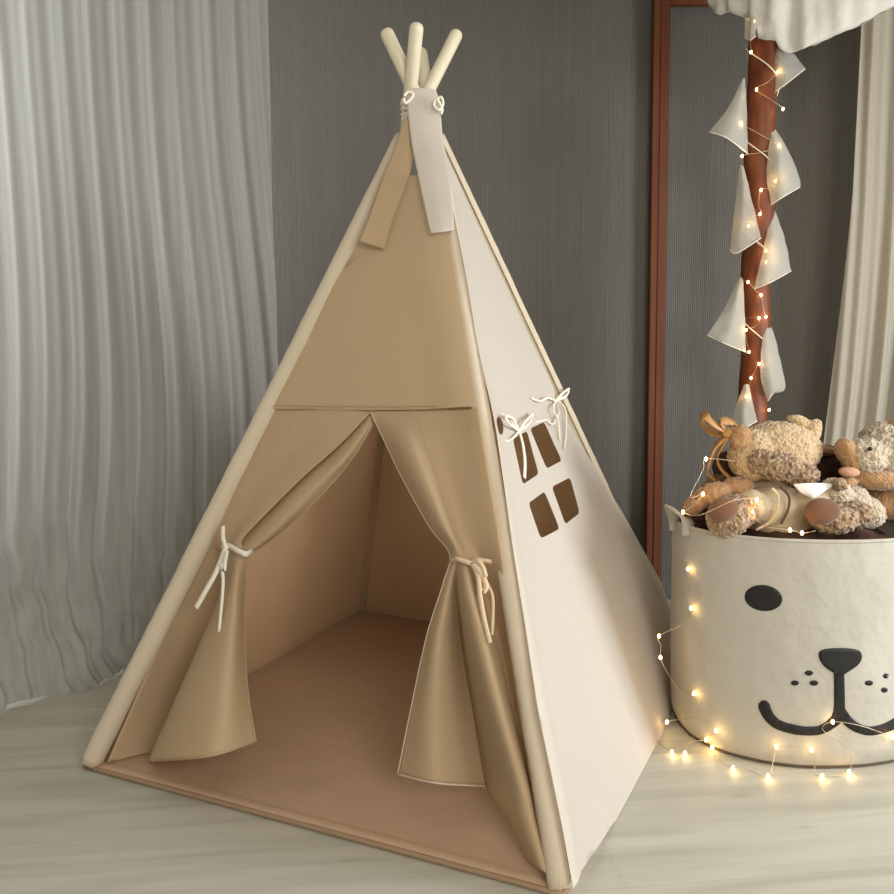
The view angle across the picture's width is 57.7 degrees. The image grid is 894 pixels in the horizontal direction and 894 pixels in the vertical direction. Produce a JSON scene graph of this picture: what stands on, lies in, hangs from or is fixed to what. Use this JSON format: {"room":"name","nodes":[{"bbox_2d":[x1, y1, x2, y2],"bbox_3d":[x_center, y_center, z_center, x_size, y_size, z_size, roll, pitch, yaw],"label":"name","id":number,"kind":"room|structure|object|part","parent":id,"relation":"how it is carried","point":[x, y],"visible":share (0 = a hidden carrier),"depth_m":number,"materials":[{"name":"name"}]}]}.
{"room":"children's room","nodes":[
{"label":"children's room","id":0,"kind":"room"},
{"bbox_2d":[0,599,893,893],"bbox_3d":[0.382,0.871,0.893,5.050,0.060,5.020,0,5,0],"label":"floor","id":1,"kind":"structure","parent":0,"point":[690,823],"depth_m":1.62,"materials":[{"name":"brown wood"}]},
{"bbox_2d":[80,22,672,893],"bbox_3d":[-0.083,-0.190,2.185,1.299,1.828,1.404,2,6,26],"label":"tent","id":2,"kind":"object","parent":1,"relation":"on","point":[414,611],"visible":0.99,"depth_m":1.92,"materials":[{"name":"beige fabric"}]},
{"bbox_3d":[-0.345,-0.011,2.367,0.534,1.413,1.341,2,6,22],"label":"panel","id":3,"kind":"part","parent":2,"relation":"part of","materials":[{"name":"fabric"}]},
{"bbox_3d":[-0.148,-0.385,1.965,0.572,0.581,0.236,2,6,26],"label":"panel","id":4,"kind":"part","parent":2,"relation":"part of","materials":[{"name":"beige fabric"}]},
{"bbox_3d":[0.046,-0.029,2.522,1.247,1.413,0.565,3,6,31],"label":"panel","id":5,"kind":"part","parent":2,"relation":"part of","materials":[{"name":"fabric"}]},
{"bbox_3d":[0.234,-0.019,1.996,0.552,1.511,1.204,2,6,26],"label":"panel","id":6,"kind":"part","parent":2,"relation":"part of","materials":[{"name":"beige fabric"}]},
{"bbox_2d":[644,0,708,580],"bbox_3d":[1.446,-0.547,3.140,1.330,2.340,0.039,0,5,0],"label":"frame","id":7,"kind":"object","parent":1,"relation":"on","point":[660,55],"visible":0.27,"depth_m":3.11,"materials":[{"name":"red wood"}]},
{"bbox_3d":[0.814,-0.541,3.124,0.012,2.320,0.007,0,5,0],"label":"moulding","id":8,"kind":"part","parent":7,"relation":"part of","materials":[{"name":"red wood"}]},
{"bbox_3d":[1.435,-1.685,3.037,1.204,0.055,0.027,0,5,0],"label":"rail","id":9,"kind":"part","parent":7,"relation":"part of","materials":[{"name":"red wood"}]},
{"bbox_2d":[738,28,777,427],"bbox_3d":[1.023,-0.607,2.677,0.240,2.556,0.240,0,5,0],"label":"wooden post","id":10,"kind":"object","parent":1,"relation":"on","point":[761,111],"visible":0.32,"depth_m":2.62,"materials":[{"name":"brown wood"}]},
{"bbox_2d":[707,17,804,426],"bbox_3d":[0.989,-0.740,2.625,0.297,1.355,0.148,-3,6,-27],"label":"bunting","id":11,"kind":"object","parent":10,"relation":"hanging from","point":[782,174],"visible":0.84,"depth_m":2.60,"materials":[{"name":"beige fabric"}]},
{"bbox_3d":[1.021,-0.779,2.661,0.109,1.285,0.109,0,5,0],"label":"cord","id":12,"kind":"part","parent":11,"relation":"part of","materials":[{"name":"beige plastic"}]},
{"bbox_2d":[737,40,783,410],"bbox_3d":[1.010,-0.736,2.661,0.144,1.238,0.119,0,5,0],"label":"fairy lights","id":13,"kind":"object","parent":10,"relation":"attached to","point":[756,89],"visible":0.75,"depth_m":2.61,"materials":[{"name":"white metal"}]},
{"bbox_2d":[707,0,893,52],"bbox_3d":[1.077,-1.493,2.374,0.632,0.758,0.356,0,5,0],"label":"canopy","id":14,"kind":"object","parent":10,"relation":"hanging from","point":[795,25],"visible":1,"depth_m":2.25,"materials":[{"name":"beige fabric"}]},
{"bbox_2d":[656,567,893,777],"bbox_3d":[0.775,0.525,1.893,0.565,0.439,0.180,1,6,20],"label":"fairy lights","id":15,"kind":"object","parent":1,"relation":"on","point":[690,608],"visible":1,"depth_m":1.95,"materials":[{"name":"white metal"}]},
{"bbox_2d":[664,504,893,767],"bbox_3d":[0.895,0.430,2.098,0.688,0.589,0.522,0,5,0],"label":"storage basket","id":16,"kind":"object","parent":1,"relation":"on","point":[782,639],"visible":0.91,"depth_m":1.87,"materials":[{"name":"white fabric"}]},
{"bbox_3d":[0.577,0.180,2.032,0.066,0.075,0.086,0,5,0],"label":"handle","id":17,"kind":"part","parent":16,"relation":"part of","materials":[{"name":"white fabric"}]},
{"bbox_2d":[681,457,813,534],"bbox_3d":[0.690,0.114,1.915,0.294,0.167,0.155,0,5,0],"label":"fairy lights","id":18,"kind":"object","parent":16,"relation":"in","point":[705,459],"visible":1,"depth_m":1.89,"materials":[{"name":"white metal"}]},
{"bbox_2d":[682,415,886,538],"bbox_3d":[0.834,0.077,2.002,0.503,0.308,0.300,0,5,0],"label":"teddy bear","id":19,"kind":"object","parent":16,"relation":"in","point":[774,463],"visible":0.97,"depth_m":1.96},
{"bbox_3d":[0.674,0.122,2.011,0.184,0.102,0.072,-1,5,-5],"label":"arm","id":20,"kind":"part","parent":19,"relation":"part of"},
{"bbox_2d":[700,412,737,481],"bbox_3d":[0.679,0.003,2.022,0.097,0.183,0.084,1,5,16],"label":"ribbon bow","id":21,"kind":"object","parent":19,"relation":"attached to","point":[723,431],"visible":0.95,"depth_m":2.01,"materials":[{"name":"orange fabric"}]},
{"bbox_3d":[0.678,0.164,1.934,0.103,0.099,0.155,4,7,40],"label":"leg","id":22,"kind":"part","parent":19,"relation":"part of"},
{"bbox_3d":[0.764,0.148,1.934,0.056,0.106,0.006,0,5,0],"label":"trim","id":23,"kind":"part","parent":19,"relation":"part of","materials":[{"name":"beige fabric"}]},
{"bbox_3d":[0.805,0.139,1.933,0.027,0.093,0.006,0,5,0],"label":"trim","id":24,"kind":"part","parent":19,"relation":"part of","materials":[{"name":"brown fabric"}]},
{"bbox_3d":[0.941,0.168,1.923,0.179,0.077,0.101,-4,6,-32],"label":"leg","id":25,"kind":"part","parent":19,"relation":"part of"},
{"bbox_3d":[0.992,0.138,1.995,0.193,0.136,0.090,-3,6,-22],"label":"arm","id":26,"kind":"part","parent":19,"relation":"part of"},
{"bbox_2d":[694,522,893,539],"bbox_3d":[0.894,0.178,2.076,0.590,0.165,0.499,0,5,0],"label":"blanket","id":27,"kind":"object","parent":16,"relation":"in","point":[866,533],"visible":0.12,"depth_m":1.98,"materials":[{"name":"brown fabric"}]},
{"bbox_2d":[691,451,735,523],"bbox_3d":[0.699,0.103,2.111,0.170,0.185,0.105,-2,5,-15],"label":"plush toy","id":28,"kind":"object","parent":27,"relation":"on","point":[717,474],"visible":0.25,"depth_m":2.09,"materials":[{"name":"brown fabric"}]},
{"bbox_2d":[816,444,843,482],"bbox_3d":[1.001,0.054,2.151,0.122,0.129,0.109,0,5,0],"label":"plush toy","id":29,"kind":"object","parent":27,"relation":"on","point":[829,465],"visible":0.26,"depth_m":2.11,"materials":[{"name":"black fabric"}]},
{"bbox_3d":[0.978,0.008,2.110,0.078,0.030,0.035,0,5,0],"label":"arm","id":30,"kind":"part","parent":29,"relation":"part of"},
{"bbox_2d":[834,418,893,521],"bbox_3d":[1.092,0.062,2.037,0.307,0.275,0.163,-3,6,-27],"label":"teddy bear","id":31,"kind":"object","parent":16,"relation":"in","point":[867,460],"visible":0.92,"depth_m":1.98},
{"bbox_2d":[268,0,860,598],"bbox_3d":[0.370,-0.677,3.222,5.050,2.600,0.100,0,5,0],"label":"wall","id":32,"kind":"structure","parent":0,"point":[546,116],"depth_m":3.14,"materials":[{"name":"paint"}]},
{"bbox_3d":[0.361,-1.788,0.651,5.050,0.080,5.020,0,5,0],"label":"ceiling","id":33,"kind":"structure","parent":0,"visible":0},
{"bbox_3d":[-1.279,-1.785,1.858,1.292,0.024,2.035,0,5,0],"label":"curtain rod","id":34,"kind":"object","parent":33,"relation":"attached to","visible":0},
{"bbox_2d":[0,0,277,711],"bbox_3d":[-1.299,-0.514,1.995,0.366,2.516,2.397,3,6,32],"label":"curtain","id":35,"kind":"object","parent":34,"relation":"hanging from","point":[139,347],"visible":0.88,"depth_m":2.63,"materials":[{"name":"grey fabric"}]},
{"bbox_3d":[1.918,-1.889,2.731,1.013,0.024,0.203,0,5,0],"label":"curtain rod","id":36,"kind":"object","parent":33,"relation":"attached to","visible":0},
{"bbox_2d":[823,7,893,445],"bbox_3d":[1.899,-0.616,2.840,1.168,2.515,0.123,0,5,10],"label":"curtain","id":37,"kind":"object","parent":36,"relation":"hanging from","point":[861,395],"visible":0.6,"depth_m":2.91,"materials":[{"name":"beige fabric"}]}
]}

